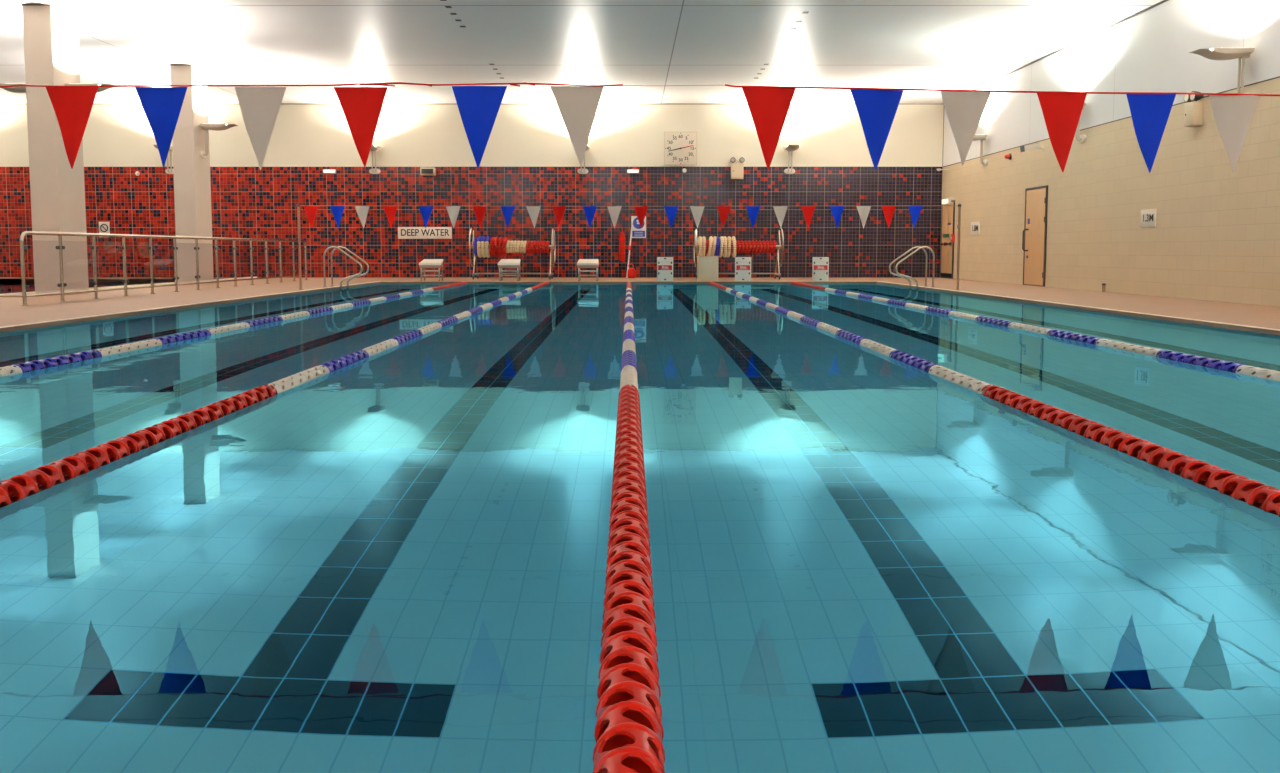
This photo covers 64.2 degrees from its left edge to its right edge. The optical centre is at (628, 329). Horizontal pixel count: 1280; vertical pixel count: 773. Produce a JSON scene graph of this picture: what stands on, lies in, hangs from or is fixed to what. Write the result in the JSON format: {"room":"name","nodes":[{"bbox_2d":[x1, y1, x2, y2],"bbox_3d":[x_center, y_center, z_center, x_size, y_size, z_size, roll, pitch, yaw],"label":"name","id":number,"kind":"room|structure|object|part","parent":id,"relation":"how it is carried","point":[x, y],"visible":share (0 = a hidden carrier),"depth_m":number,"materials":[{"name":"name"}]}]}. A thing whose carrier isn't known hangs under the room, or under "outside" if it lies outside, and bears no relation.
{"room":"indoor swimming pool","nodes":[
{"label":"indoor swimming pool","id":0,"kind":"room"},
{"bbox_2d":[0,105,943,277],"bbox_3d":[-5.600,-3.615,28.807,28.800,5.460,0.200,0,4,0],"label":"wall","id":1,"kind":"structure","parent":0,"point":[247,202],"depth_m":28.69,"materials":[{"name":"red tile"}]},
{"bbox_2d":[99,222,109,233],"bbox_3d":[-14.791,-2.835,28.754,0.298,0.429,0.026,0,4,0],"label":"notice sign","id":2,"kind":"object","parent":1,"relation":"attached to","point":[104,227],"visible":0.92,"depth_m":28.74,"materials":[{"name":"white plastic"}]},
{"bbox_2d":[153,145,173,173],"bbox_3d":[-12.850,-4.722,28.225,0.400,0.747,0.790,0,4,0],"label":"sconce","id":3,"kind":"object","parent":1,"relation":"attached to","point":[168,171],"visible":0.45,"depth_m":28.50,"materials":[{"name":"beige metal"}]},
{"bbox_3d":[-12.805,-4.730,28.545,0.034,0.638,0.116,0,4,0],"label":"arm","id":4,"kind":"part","parent":3,"relation":"part of","materials":[{"name":"beige metal"}]},
{"bbox_2d":[323,169,335,172],"bbox_3d":[-8.403,-4.451,28.604,0.349,0.106,0.075,0,4,0],"label":"sconce","id":5,"kind":"object","parent":1,"relation":"attached to","point":[324,170],"visible":1,"depth_m":28.57,"materials":[{"name":"white plastic"}]},
{"bbox_2d":[324,170,333,172],"bbox_3d":[-8.403,-4.449,28.577,0.300,0.074,0.020,0,4,0],"label":"diffuser","id":6,"kind":"object","parent":5,"relation":"attached to","point":[325,171],"depth_m":28.57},
{"bbox_2d":[369,145,380,173],"bbox_3d":[-7.132,-4.722,28.225,0.400,0.747,0.790,0,4,0],"label":"sconce","id":7,"kind":"object","parent":1,"relation":"attached to","point":[375,148],"visible":0.77,"depth_m":28.49,"materials":[{"name":"white plastic"}]},
{"bbox_3d":[-7.132,-4.453,28.619,0.310,0.150,0.045,0,4,0],"label":"wall plate","id":8,"kind":"part","parent":7,"relation":"part of","materials":[{"name":"white plastic"}]},
{"bbox_2d":[398,227,451,238],"bbox_3d":[-5.755,-2.738,28.758,1.518,0.331,0.034,0,4,0],"label":"warning sign","id":9,"kind":"object","parent":1,"relation":"attached to","point":[403,232],"visible":1,"depth_m":28.74,"materials":[{"name":"white plastic"}]},
{"bbox_2d":[420,167,435,174],"bbox_3d":[-5.623,-4.436,28.537,0.404,0.209,0.212,0,4,0],"label":"loudspeaker","id":10,"kind":"object","parent":1,"relation":"attached to","point":[423,170],"visible":1,"depth_m":28.43,"materials":[{"name":"beige plastic"}]},
{"bbox_2d":[421,169,432,173],"bbox_3d":[-5.623,-4.428,28.442,0.331,0.138,0.022,0,4,0],"label":"grille","id":11,"kind":"object","parent":10,"relation":"attached to","point":[423,171],"depth_m":28.43,"materials":[{"name":"black plastic"}]},
{"bbox_2d":[0,103,943,104],"bbox_3d":[-5.600,-6.315,28.506,28.800,0.030,0.024,0,4,0],"label":"trim","id":12,"kind":"structure","parent":1,"relation":"attached to","point":[0,103],"depth_m":28.50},
{"bbox_2d":[577,145,589,173],"bbox_3d":[-1.292,-4.722,28.225,0.400,0.747,0.790,0,4,0],"label":"sconce","id":13,"kind":"object","parent":1,"relation":"attached to","point":[580,171],"visible":0.49,"depth_m":28.59,"materials":[{"name":"beige metal"}]},
{"bbox_3d":[-1.292,-4.453,28.619,0.310,0.150,0.045,0,4,0],"label":"wall plate","id":14,"kind":"part","parent":13,"relation":"part of","materials":[{"name":"white plastic"}]},
{"bbox_2d":[619,228,624,260],"bbox_3d":[-0.197,-2.409,28.712,0.184,0.929,0.190,0,4,0],"label":"buoy","id":15,"kind":"object","parent":1,"relation":"attached to","point":[621,235],"visible":1,"depth_m":28.66,"materials":[{"name":"red plastic"}]},
{"bbox_2d":[627,169,638,172],"bbox_3d":[0.112,-4.451,28.604,0.337,0.106,0.075,0,4,0],"label":"sconce","id":16,"kind":"object","parent":1,"relation":"attached to","point":[628,170],"visible":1,"depth_m":28.57,"materials":[{"name":"white plastic"}]},
{"bbox_2d":[628,170,637,172],"bbox_3d":[0.112,-4.449,28.577,0.290,0.074,0.020,0,4,0],"label":"diffuser","id":17,"kind":"object","parent":16,"relation":"attached to","point":[629,171],"depth_m":28.57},
{"bbox_2d":[631,216,645,237],"bbox_3d":[0.272,-2.903,28.747,0.415,0.617,0.030,0,4,0],"label":"notice sign","id":18,"kind":"object","parent":1,"relation":"attached to","point":[637,231],"visible":0.88,"depth_m":28.74,"materials":[{"name":"white plastic"}]},
{"bbox_2d":[664,132,696,164],"bbox_3d":[1.444,-5.085,28.562,0.920,0.920,0.085,0,4,0],"label":"clock","id":19,"kind":"object","parent":1,"relation":"attached to","point":[680,148],"visible":1,"depth_m":28.55,"materials":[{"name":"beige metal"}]},
{"bbox_3d":[1.444,-5.084,28.554,0.920,0.920,0.011,0,4,0],"label":"frame","id":20,"kind":"part","parent":19,"relation":"part of","materials":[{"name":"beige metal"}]},
{"bbox_2d":[730,157,744,178],"bbox_3d":[3.031,-4.528,28.577,0.402,0.599,0.154,0,4,0],"label":"spotlight","id":21,"kind":"object","parent":1,"relation":"attached to","point":[737,169],"visible":1,"depth_m":28.52,"materials":[{"name":"beige plastic"}]},
{"bbox_2d":[783,145,799,173],"bbox_3d":[4.506,-4.722,28.225,0.400,0.747,0.790,0,4,0],"label":"sconce","id":22,"kind":"object","parent":1,"relation":"attached to","point":[788,148],"visible":1,"depth_m":28.48,"materials":[{"name":"beige metal"}]},
{"bbox_3d":[4.506,-4.453,28.619,0.310,0.150,0.045,0,4,0],"label":"wall plate","id":23,"kind":"part","parent":22,"relation":"part of","materials":[{"name":"white plastic"}]},
{"bbox_2d":[0,0,1162,102],"bbox_3d":[-5.600,-5.120,11.589,29.200,0.200,34.300,0,4,0],"label":"ceiling","id":24,"kind":"structure","parent":0,"point":[654,45],"depth_m":19.98,"materials":[{"name":"white paint"}]},
{"bbox_2d":[440,0,465,26],"bbox_3d":[-3.050,-5.479,17.529,0.100,0.006,2.520,0,4,0],"label":"ceiling vent","id":25,"kind":"object","parent":24,"relation":"in","point":[440,0],"visible":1,"depth_m":17.69,"materials":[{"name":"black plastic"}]},
{"bbox_2d":[790,12,808,29],"bbox_3d":[3.050,-5.494,17.729,0.100,0.006,2.520,0,4,0],"label":"ceiling vent","id":26,"kind":"object","parent":24,"relation":"in","point":[803,12],"visible":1,"depth_m":18.30,"materials":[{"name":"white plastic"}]},
{"bbox_2d":[0,278,1279,328],"bbox_3d":[-5.600,0.343,12.012,28.800,1.040,33.900,0,4,0],"label":"floor","id":27,"kind":"structure","parent":0,"point":[38,308],"depth_m":16.50,"materials":[{"name":"tile"}]},
{"bbox_2d":[21,4,88,294],"bbox_3d":[-9.900,-3.051,17.642,0.500,4.860,0.870,0,4,0],"label":"column","id":28,"kind":"structure","parent":27,"relation":"on","point":[50,32],"depth_m":17.30,"materials":[{"name":"paint"}]},
{"bbox_2d":[0,83,25,92],"bbox_3d":[-10.535,-3.847,17.575,0.790,0.747,0.400,0,4,0],"label":"sconce","id":29,"kind":"object","parent":28,"relation":"attached to","point":[18,89],"visible":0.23,"depth_m":17.40,"materials":[{"name":"beige metal"}]},
{"bbox_2d":[64,83,112,92],"bbox_3d":[-9.265,-3.847,17.575,0.790,0.747,0.400,0,4,0],"label":"sconce","id":30,"kind":"object","parent":28,"relation":"attached to","point":[100,89],"visible":0.27,"depth_m":17.40,"materials":[{"name":"beige metal"}]},
{"bbox_2d":[0,282,166,293],"bbox_3d":[-14.435,-0.114,18.497,8.230,0.930,19.000,0,4,0],"label":"pool water","id":31,"kind":"object","parent":27,"relation":"in","point":[5,287],"depth_m":25.20,"materials":[{"name":"blue liquid"}]},
{"bbox_2d":[0,277,256,297],"bbox_3d":[-10.230,-0.697,18.451,0.140,0.060,18.900,0,4,0],"label":"trim","id":32,"kind":"structure","parent":27,"relation":"on","point":[108,287],"depth_m":20.83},
{"bbox_2d":[0,231,306,305],"bbox_3d":[-8.365,-1.319,20.101,1.938,1.025,12.487,1,4,9],"label":"metal railing","id":33,"kind":"object","parent":27,"relation":"on","point":[60,247],"visible":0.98,"depth_m":17.78,"materials":[{"name":"silver metal"}]},
{"bbox_3d":[-9.300,-0.471,14.111,1.901,0.036,0.034,0,4,2],"label":"return rail","id":34,"kind":"part","parent":33,"relation":"part of","materials":[{"name":"silver metal"}]},
{"bbox_3d":[-8.350,-0.788,14.061,0.100,0.900,0.098,0,4,0],"label":"post","id":35,"kind":"part","parent":33,"relation":"part of","materials":[{"name":"silver metal"}]},
{"bbox_3d":[-8.350,-0.911,15.002,0.100,1.000,0.098,0,4,0],"label":"post","id":36,"kind":"part","parent":33,"relation":"part of","materials":[{"name":"silver metal"}]},
{"bbox_3d":[-8.350,-0.984,15.948,0.100,1.000,0.098,0,4,0],"label":"post","id":37,"kind":"part","parent":33,"relation":"part of","materials":[{"name":"silver metal"}]},
{"bbox_3d":[-8.350,-1.058,16.893,0.100,1.000,0.098,0,4,0],"label":"post","id":38,"kind":"part","parent":33,"relation":"part of","materials":[{"name":"silver metal"}]},
{"bbox_3d":[-8.350,-1.131,17.838,0.100,1.000,0.098,0,4,0],"label":"post","id":39,"kind":"part","parent":33,"relation":"part of","materials":[{"name":"silver metal"}]},
{"bbox_3d":[-8.350,-1.763,20.166,0.052,0.150,12.374,0,4,0],"label":"handrail","id":40,"kind":"part","parent":33,"relation":"part of","materials":[{"name":"silver metal"}]},
{"bbox_3d":[-8.350,-0.945,20.229,0.034,0.036,12.324,0,4,0],"label":"rail","id":41,"kind":"part","parent":33,"relation":"part of","materials":[{"name":"silver metal"}]},
{"bbox_3d":[-8.350,-1.204,18.783,0.100,1.000,0.098,0,4,0],"label":"post","id":42,"kind":"part","parent":33,"relation":"part of","materials":[{"name":"silver metal"}]},
{"bbox_3d":[-8.350,-1.277,19.728,0.100,1.000,0.098,0,4,0],"label":"post","id":43,"kind":"part","parent":33,"relation":"part of","materials":[{"name":"silver metal"}]},
{"bbox_3d":[-8.350,-1.350,20.673,0.100,1.000,0.098,0,4,0],"label":"post","id":44,"kind":"part","parent":33,"relation":"part of","materials":[{"name":"silver metal"}]},
{"bbox_3d":[-8.350,-1.424,21.619,0.100,1.000,0.098,0,4,0],"label":"post","id":45,"kind":"part","parent":33,"relation":"part of","materials":[{"name":"silver metal"}]},
{"bbox_3d":[-8.350,-1.497,22.564,0.100,1.000,0.098,0,4,0],"label":"post","id":46,"kind":"part","parent":33,"relation":"part of","materials":[{"name":"silver metal"}]},
{"bbox_3d":[-8.350,-1.570,23.509,0.100,1.000,0.098,0,4,0],"label":"post","id":47,"kind":"part","parent":33,"relation":"part of","materials":[{"name":"silver metal"}]},
{"bbox_3d":[-8.350,-1.643,24.454,0.100,1.000,0.098,0,4,0],"label":"post","id":48,"kind":"part","parent":33,"relation":"part of","materials":[{"name":"silver metal"}]},
{"bbox_3d":[-8.350,-1.716,25.399,0.100,1.000,0.098,0,4,0],"label":"post","id":49,"kind":"part","parent":33,"relation":"part of","materials":[{"name":"silver metal"}]},
{"bbox_3d":[-8.350,-1.740,26.348,0.100,0.900,0.098,0,4,0],"label":"post","id":50,"kind":"part","parent":33,"relation":"part of","materials":[{"name":"silver metal"}]},
{"bbox_2d":[169,64,213,284],"bbox_3d":[-9.900,-3.476,23.126,0.500,4.860,0.870,0,4,0],"label":"column","id":51,"kind":"structure","parent":27,"relation":"on","point":[192,184],"depth_m":22.80,"materials":[{"name":"paint"}]},
{"bbox_2d":[199,124,237,157],"bbox_3d":[-9.265,-4.272,23.059,0.790,0.747,0.400,0,4,0],"label":"sconce","id":52,"kind":"object","parent":51,"relation":"attached to","point":[217,127],"visible":1,"depth_m":22.95,"materials":[{"name":"beige metal"}]},
{"bbox_3d":[-9.637,-3.974,23.082,0.045,0.150,0.310,0,4,0],"label":"wall plate","id":53,"kind":"part","parent":52,"relation":"part of","materials":[{"name":"white plastic"}]},
{"bbox_3d":[-9.585,-4.252,23.015,0.116,0.638,0.034,0,4,0],"label":"arm","id":54,"kind":"part","parent":52,"relation":"part of","materials":[{"name":"beige metal"}]},
{"bbox_3d":[-9.585,-4.259,23.105,0.116,0.638,0.034,0,4,0],"label":"arm","id":55,"kind":"part","parent":52,"relation":"part of","materials":[{"name":"beige metal"}]},
{"bbox_2d":[297,204,302,289],"bbox_3d":[-6.360,-1.604,19.685,0.110,1.658,0.110,0,4,0],"label":"post","id":56,"kind":"object","parent":27,"relation":"on","point":[298,205],"visible":1,"depth_m":19.67,"materials":[{"name":"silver metal"}]},
{"bbox_2d":[300,205,957,227],"bbox_3d":[0.000,-2.176,19.641,12.660,0.440,0.042,0,4,0],"label":"pennant flags","id":57,"kind":"object","parent":56,"relation":"hanging from","point":[362,211],"visible":1,"depth_m":19.63,"materials":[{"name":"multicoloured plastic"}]},
{"bbox_2d":[323,246,368,288],"bbox_3d":[-5.917,-0.852,21.358,0.836,1.800,0.608,0,4,0],"label":"pool ladder","id":58,"kind":"object","parent":27,"relation":"on","point":[351,277],"visible":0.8,"depth_m":21.08,"materials":[{"name":"silver metal"}]},
{"bbox_2d":[419,259,442,280],"bbox_3d":[-4.943,-1.502,25.580,0.540,0.545,0.520,0,4,0],"label":"starting block","id":59,"kind":"object","parent":27,"relation":"on","point":[426,263],"visible":1,"depth_m":25.37,"materials":[{"name":"white plastic"}]},
{"bbox_3d":[-4.718,-1.485,25.782,0.040,0.480,0.040,0,4,0],"label":"leg","id":60,"kind":"part","parent":59,"relation":"part of","materials":[{"name":"silver metal"}]},
{"bbox_2d":[498,259,520,280],"bbox_3d":[-2.988,-1.502,25.580,0.540,0.545,0.520,0,4,0],"label":"starting block","id":61,"kind":"object","parent":27,"relation":"on","point":[503,263],"visible":1,"depth_m":25.37,"materials":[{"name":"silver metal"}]},
{"bbox_3d":[-2.763,-1.485,25.782,0.040,0.480,0.040,0,4,0],"label":"leg","id":62,"kind":"part","parent":61,"relation":"part of","materials":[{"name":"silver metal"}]},
{"bbox_2d":[469,227,555,279],"bbox_3d":[-3.091,-2.058,27.222,2.200,1.400,1.080,0,4,0],"label":"reel","id":63,"kind":"object","parent":27,"relation":"on","point":[552,247],"visible":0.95,"depth_m":27.09,"materials":[{"name":"silver metal"}]},
{"bbox_2d":[473,236,549,257],"bbox_3d":[-3.120,-2.218,27.210,2.003,0.578,0.580,0,4,0],"label":"lane rope","id":64,"kind":"object","parent":63,"relation":"on","point":[483,252],"visible":1,"depth_m":27.06,"materials":[{"name":"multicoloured plastic"}]},
{"bbox_3d":[-3.091,-1.484,26.936,2.020,0.034,0.034,0,4,0],"label":"rail","id":65,"kind":"part","parent":63,"relation":"part of","materials":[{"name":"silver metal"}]},
{"bbox_2d":[577,259,598,280],"bbox_3d":[-1.021,-1.502,25.580,0.540,0.545,0.520,0,4,0],"label":"starting block","id":66,"kind":"object","parent":27,"relation":"on","point":[582,263],"visible":1,"depth_m":25.36,"materials":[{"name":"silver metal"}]},
{"bbox_2d":[626,221,632,277],"bbox_3d":[0.021,-2.261,28.611,0.067,1.598,0.376,2,5,27],"label":"pole","id":67,"kind":"object","parent":27,"relation":"on","point":[632,221],"visible":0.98,"depth_m":28.59,"materials":[{"name":"white plastic"}]},
{"bbox_2d":[627,263,635,277],"bbox_3d":[0.069,-1.643,28.258,0.240,0.412,0.236,0,4,0],"label":"bag","id":68,"kind":"object","parent":27,"relation":"on","point":[631,273],"visible":0.86,"depth_m":28.18,"materials":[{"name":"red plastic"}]},
{"bbox_2d":[697,256,718,280],"bbox_3d":[1.970,-1.537,25.508,0.520,0.625,0.420,0,4,0],"label":"equipment box","id":69,"kind":"object","parent":27,"relation":"on","point":[707,266],"visible":0.99,"depth_m":25.31,"materials":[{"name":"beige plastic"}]},
{"bbox_2d":[694,227,783,279],"bbox_3d":[2.904,-2.058,27.222,2.300,1.400,1.080,0,4,0],"label":"reel","id":70,"kind":"object","parent":27,"relation":"on","point":[696,246],"visible":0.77,"depth_m":27.14,"materials":[{"name":"silver metal"}]},
{"bbox_2d":[698,236,775,257],"bbox_3d":[2.884,-2.218,27.210,2.080,0.568,0.570,0,4,0],"label":"lane rope","id":71,"kind":"object","parent":70,"relation":"on","point":[717,246],"visible":0.98,"depth_m":27.05,"materials":[{"name":"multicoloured plastic"}]},
{"bbox_3d":[2.904,-1.484,26.936,2.120,0.034,0.034,0,4,0],"label":"rail","id":72,"kind":"part","parent":70,"relation":"part of","materials":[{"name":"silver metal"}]},
{"bbox_3d":[3.964,-1.846,27.073,0.036,0.735,0.363,0,4,0],"label":"leg","id":73,"kind":"part","parent":70,"relation":"part of","materials":[{"name":"silver metal"}]},
{"bbox_2d":[889,246,934,288],"bbox_3d":[5.917,-0.852,21.358,0.836,1.800,0.608,0,4,0],"label":"pool ladder","id":74,"kind":"object","parent":27,"relation":"on","point":[906,277],"visible":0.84,"depth_m":21.08,"materials":[{"name":"silver metal"}]},
{"bbox_2d":[955,204,960,289],"bbox_3d":[6.360,-1.604,19.685,0.110,1.658,0.110,0,4,0],"label":"post","id":75,"kind":"object","parent":27,"relation":"on","point":[959,205],"visible":1,"depth_m":19.67,"materials":[{"name":"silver metal"}]},
{"bbox_2d":[940,0,1279,306],"bbox_3d":[8.900,-2.299,11.808,0.200,5.460,33.900,0,4,0],"label":"wall","id":76,"kind":"structure","parent":0,"point":[1215,236],"depth_m":17.58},
{"bbox_2d":[940,200,954,278],"bbox_3d":[8.761,-2.492,28.127,0.119,2.125,1.060,0,4,0],"label":"door","id":77,"kind":"structure","parent":76,"relation":"in","point":[948,212],"depth_m":28.09,"materials":[{"name":"brown wood"}]},
{"bbox_2d":[942,198,952,204],"bbox_3d":[8.732,-3.530,28.011,0.135,0.160,0.550,0,4,0],"label":"exit sign","id":78,"kind":"object","parent":76,"relation":"attached to","point":[946,201],"visible":1,"depth_m":27.84,"materials":[{"name":"white plastic"}]},
{"bbox_2d":[951,234,954,241],"bbox_3d":[8.761,-2.491,27.619,0.078,0.220,0.130,0,4,0],"label":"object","id":79,"kind":"object","parent":76,"relation":"attached to","point":[952,235],"visible":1,"depth_m":27.56,"materials":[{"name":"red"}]},
{"bbox_2d":[971,221,979,234],"bbox_3d":[8.789,-2.576,25.882,0.023,0.340,0.620,0,4,0],"label":"sign","id":80,"kind":"object","parent":76,"relation":"attached to","point":[975,226],"visible":1,"depth_m":25.85,"materials":[{"name":"white plastic"}]},
{"bbox_2d":[973,135,987,165],"bbox_3d":[8.405,-4.423,25.134,0.790,0.747,0.400,0,4,0],"label":"security camera","id":81,"kind":"object","parent":76,"relation":"attached to","point":[981,138],"visible":0.74,"depth_m":25.06,"materials":[{"name":"beige metal"}]},
{"bbox_3d":[8.725,-4.410,25.180,0.116,0.638,0.034,0,4,0],"label":"arm","id":82,"kind":"part","parent":81,"relation":"part of","materials":[{"name":"beige metal"}]},
{"bbox_3d":[8.725,-4.403,25.090,0.116,0.638,0.034,0,4,0],"label":"arm","id":83,"kind":"part","parent":81,"relation":"part of","materials":[{"name":"beige metal"}]},
{"bbox_2d":[1004,153,1011,159],"bbox_3d":[8.732,-4.002,23.528,0.135,0.140,0.140,0,4,0],"label":"beacon","id":84,"kind":"object","parent":76,"relation":"attached to","point":[1007,156],"visible":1,"depth_m":23.49,"materials":[{"name":"red plastic"}]},
{"bbox_2d":[1020,144,1044,151],"bbox_3d":[8.539,-3.851,21.579,0.522,0.167,0.201,0,4,0],"label":"security camera","id":85,"kind":"object","parent":76,"relation":"attached to","point":[1034,146],"visible":1,"depth_m":21.54,"materials":[{"name":"white plastic"}]},
{"bbox_2d":[1022,185,1047,286],"bbox_3d":[8.732,-2.022,22.060,0.176,2.125,1.150,0,4,0],"label":"door","id":86,"kind":"structure","parent":76,"relation":"in","point":[1034,237],"depth_m":22.01,"materials":[{"name":"brown wood"}]},
{"bbox_3d":[8.707,-1.977,22.414,0.126,0.492,0.030,0,4,0],"label":"pull handle","id":87,"kind":"part","parent":86,"relation":"part of","materials":[{"name":"black plastic"}]},
{"bbox_2d":[973,0,1167,89],"bbox_3d":[8.804,-5.006,11.598,0.032,0.030,33.900,0,4,0],"label":"trim","id":88,"kind":"structure","parent":76,"relation":"attached to","point":[1163,1],"depth_m":19.86,"materials":[{"name":"white paint"}]},
{"bbox_2d":[1075,103,1086,142],"bbox_3d":[8.405,-4.005,19.750,0.790,0.747,0.400,0,4,0],"label":"sconce","id":89,"kind":"object","parent":76,"relation":"attached to","point":[1081,138],"visible":0.41,"depth_m":19.70,"materials":[{"name":"beige metal"}]},
{"bbox_3d":[8.725,-3.986,19.706,0.116,0.638,0.034,0,4,0],"label":"arm","id":90,"kind":"part","parent":89,"relation":"part of","materials":[{"name":"beige metal"}]},
{"bbox_3d":[8.777,-3.708,19.773,0.045,0.150,0.310,0,4,0],"label":"wall plate","id":91,"kind":"part","parent":89,"relation":"part of","materials":[{"name":"white plastic"}]},
{"bbox_2d":[943,76,1279,166],"bbox_3d":[8.803,-3.263,11.733,0.018,0.018,33.900,0,4,0],"label":"trim","id":92,"kind":"structure","parent":76,"relation":"attached to","point":[1278,76],"depth_m":18.43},
{"bbox_2d":[1140,209,1156,227],"bbox_3d":[8.789,-1.890,17.262,0.023,0.300,0.500,0,4,0],"label":"sign","id":93,"kind":"object","parent":76,"relation":"attached to","point":[1148,217],"visible":1,"depth_m":17.24,"materials":[{"name":"white plastic"}]},
{"bbox_2d":[1184,91,1203,126],"bbox_3d":[8.713,-3.409,15.734,0.175,0.519,0.323,0,4,0],"label":"spotlight","id":94,"kind":"object","parent":76,"relation":"attached to","point":[1193,113],"visible":0.92,"depth_m":15.63,"materials":[{"name":"white metal"}]},
{"bbox_3d":[8.638,-3.600,15.806,0.008,0.126,0.128,0,4,0],"label":"lamp glass","id":95,"kind":"part","parent":94,"relation":"part of","materials":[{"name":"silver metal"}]},
{"bbox_2d":[1189,48,1254,93],"bbox_3d":[8.405,-3.598,14.485,0.790,0.747,0.400,0,4,0],"label":"sconce","id":96,"kind":"object","parent":76,"relation":"attached to","point":[1209,53],"visible":0.75,"depth_m":14.38,"materials":[{"name":"beige metal"}]},
{"bbox_3d":[8.725,-3.585,14.532,0.116,0.638,0.034,0,4,0],"label":"arm","id":97,"kind":"part","parent":96,"relation":"part of","materials":[{"name":"beige metal"}]},
{"bbox_3d":[8.725,-3.578,14.442,0.116,0.638,0.034,0,4,0],"label":"arm","id":98,"kind":"part","parent":96,"relation":"part of","materials":[{"name":"beige metal"}]},
{"bbox_3d":[6.360,-0.475,5.430,0.110,1.608,0.110,0,4,0],"label":"post","id":99,"kind":"object","parent":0,"visible":0},
{"bbox_2d":[0,82,1279,172],"bbox_3d":[0.063,-1.070,5.385,12.635,0.479,0.040,0,4,0],"label":"pennant flags","id":100,"kind":"object","parent":99,"relation":"hanging from","point":[478,106],"visible":1,"depth_m":5.38,"materials":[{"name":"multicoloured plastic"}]},
{"bbox_3d":[0.063,-1.247,5.368,12.635,0.123,0.008,0,4,0],"label":"cord","id":101,"kind":"part","parent":100,"relation":"part of","materials":[{"name":"red fabric"}]},
{"bbox_3d":[0.000,0.696,12.967,12.240,1.890,24.650,0,4,0],"label":"floor","id":102,"kind":"structure","parent":0,"visible":0},
{"bbox_2d":[0,283,1279,772],"bbox_3d":[0.000,0.790,12.975,12.300,2.000,24.710,0,4,0],"label":"pool water","id":103,"kind":"object","parent":102,"relation":"in","point":[393,559],"visible":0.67,"depth_m":2.84,"materials":[{"name":"teal liquid"}]},
{"bbox_2d":[0,281,467,376],"bbox_3d":[-4.000,-0.207,12.898,0.114,0.114,24.650,0,4,0],"label":"lane rope","id":104,"kind":"object","parent":103,"relation":"on","point":[85,355],"visible":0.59,"depth_m":8.84,"materials":[{"name":"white plastic"}]},
{"bbox_2d":[0,281,548,503],"bbox_3d":[-2.000,-0.207,12.898,0.114,0.114,24.650,0,4,0],"label":"lane rope","id":105,"kind":"object","parent":103,"relation":"on","point":[20,486],"visible":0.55,"depth_m":4.52,"materials":[{"name":"red plastic"}]},
{"bbox_2d":[593,281,664,772],"bbox_3d":[0.000,-0.207,12.898,0.114,0.114,24.650,0,4,0],"label":"lane rope","id":106,"kind":"object","parent":103,"relation":"on","point":[629,733],"visible":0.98,"depth_m":2.10,"materials":[{"name":"red plastic"}]},
{"bbox_2d":[709,281,1279,515],"bbox_3d":[2.000,-0.207,12.898,0.114,0.114,24.650,0,4,0],"label":"lane rope","id":107,"kind":"object","parent":103,"relation":"on","point":[1252,491],"visible":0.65,"depth_m":4.34,"materials":[{"name":"red plastic"}]},
{"bbox_2d":[790,281,1279,381],"bbox_3d":[4.000,-0.207,12.898,0.114,0.114,24.650,0,4,0],"label":"lane rope","id":108,"kind":"object","parent":103,"relation":"on","point":[1274,375],"visible":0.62,"depth_m":8.56,"materials":[{"name":"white plastic"}]},
{"bbox_2d":[0,281,1279,334],"bbox_3d":[0.000,-0.239,12.895,12.380,0.026,24.790,0,4,0],"label":"trim","id":109,"kind":"structure","parent":102,"relation":"attached to","point":[376,281],"depth_m":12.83,"materials":[{"name":"beige tile"}]},
{"bbox_2d":[657,257,672,280],"bbox_3d":[0.892,-1.494,25.346,0.400,0.635,0.329,0,4,0],"label":"board","id":110,"kind":"object","parent":109,"relation":"on","point":[664,264],"visible":1,"depth_m":25.19,"materials":[{"name":"white plastic"}]},
{"bbox_2d":[735,257,750,280],"bbox_3d":[2.820,-1.494,25.346,0.400,0.635,0.329,0,4,0],"label":"board","id":111,"kind":"object","parent":109,"relation":"on","point":[742,264],"visible":0.99,"depth_m":25.19,"materials":[{"name":"white plastic"}]},
{"bbox_2d":[811,257,828,280],"bbox_3d":[4.734,-1.494,25.346,0.400,0.635,0.329,0,4,0],"label":"board","id":112,"kind":"object","parent":109,"relation":"on","point":[820,265],"visible":1,"depth_m":25.19,"materials":[{"name":"white plastic"}]}
]}

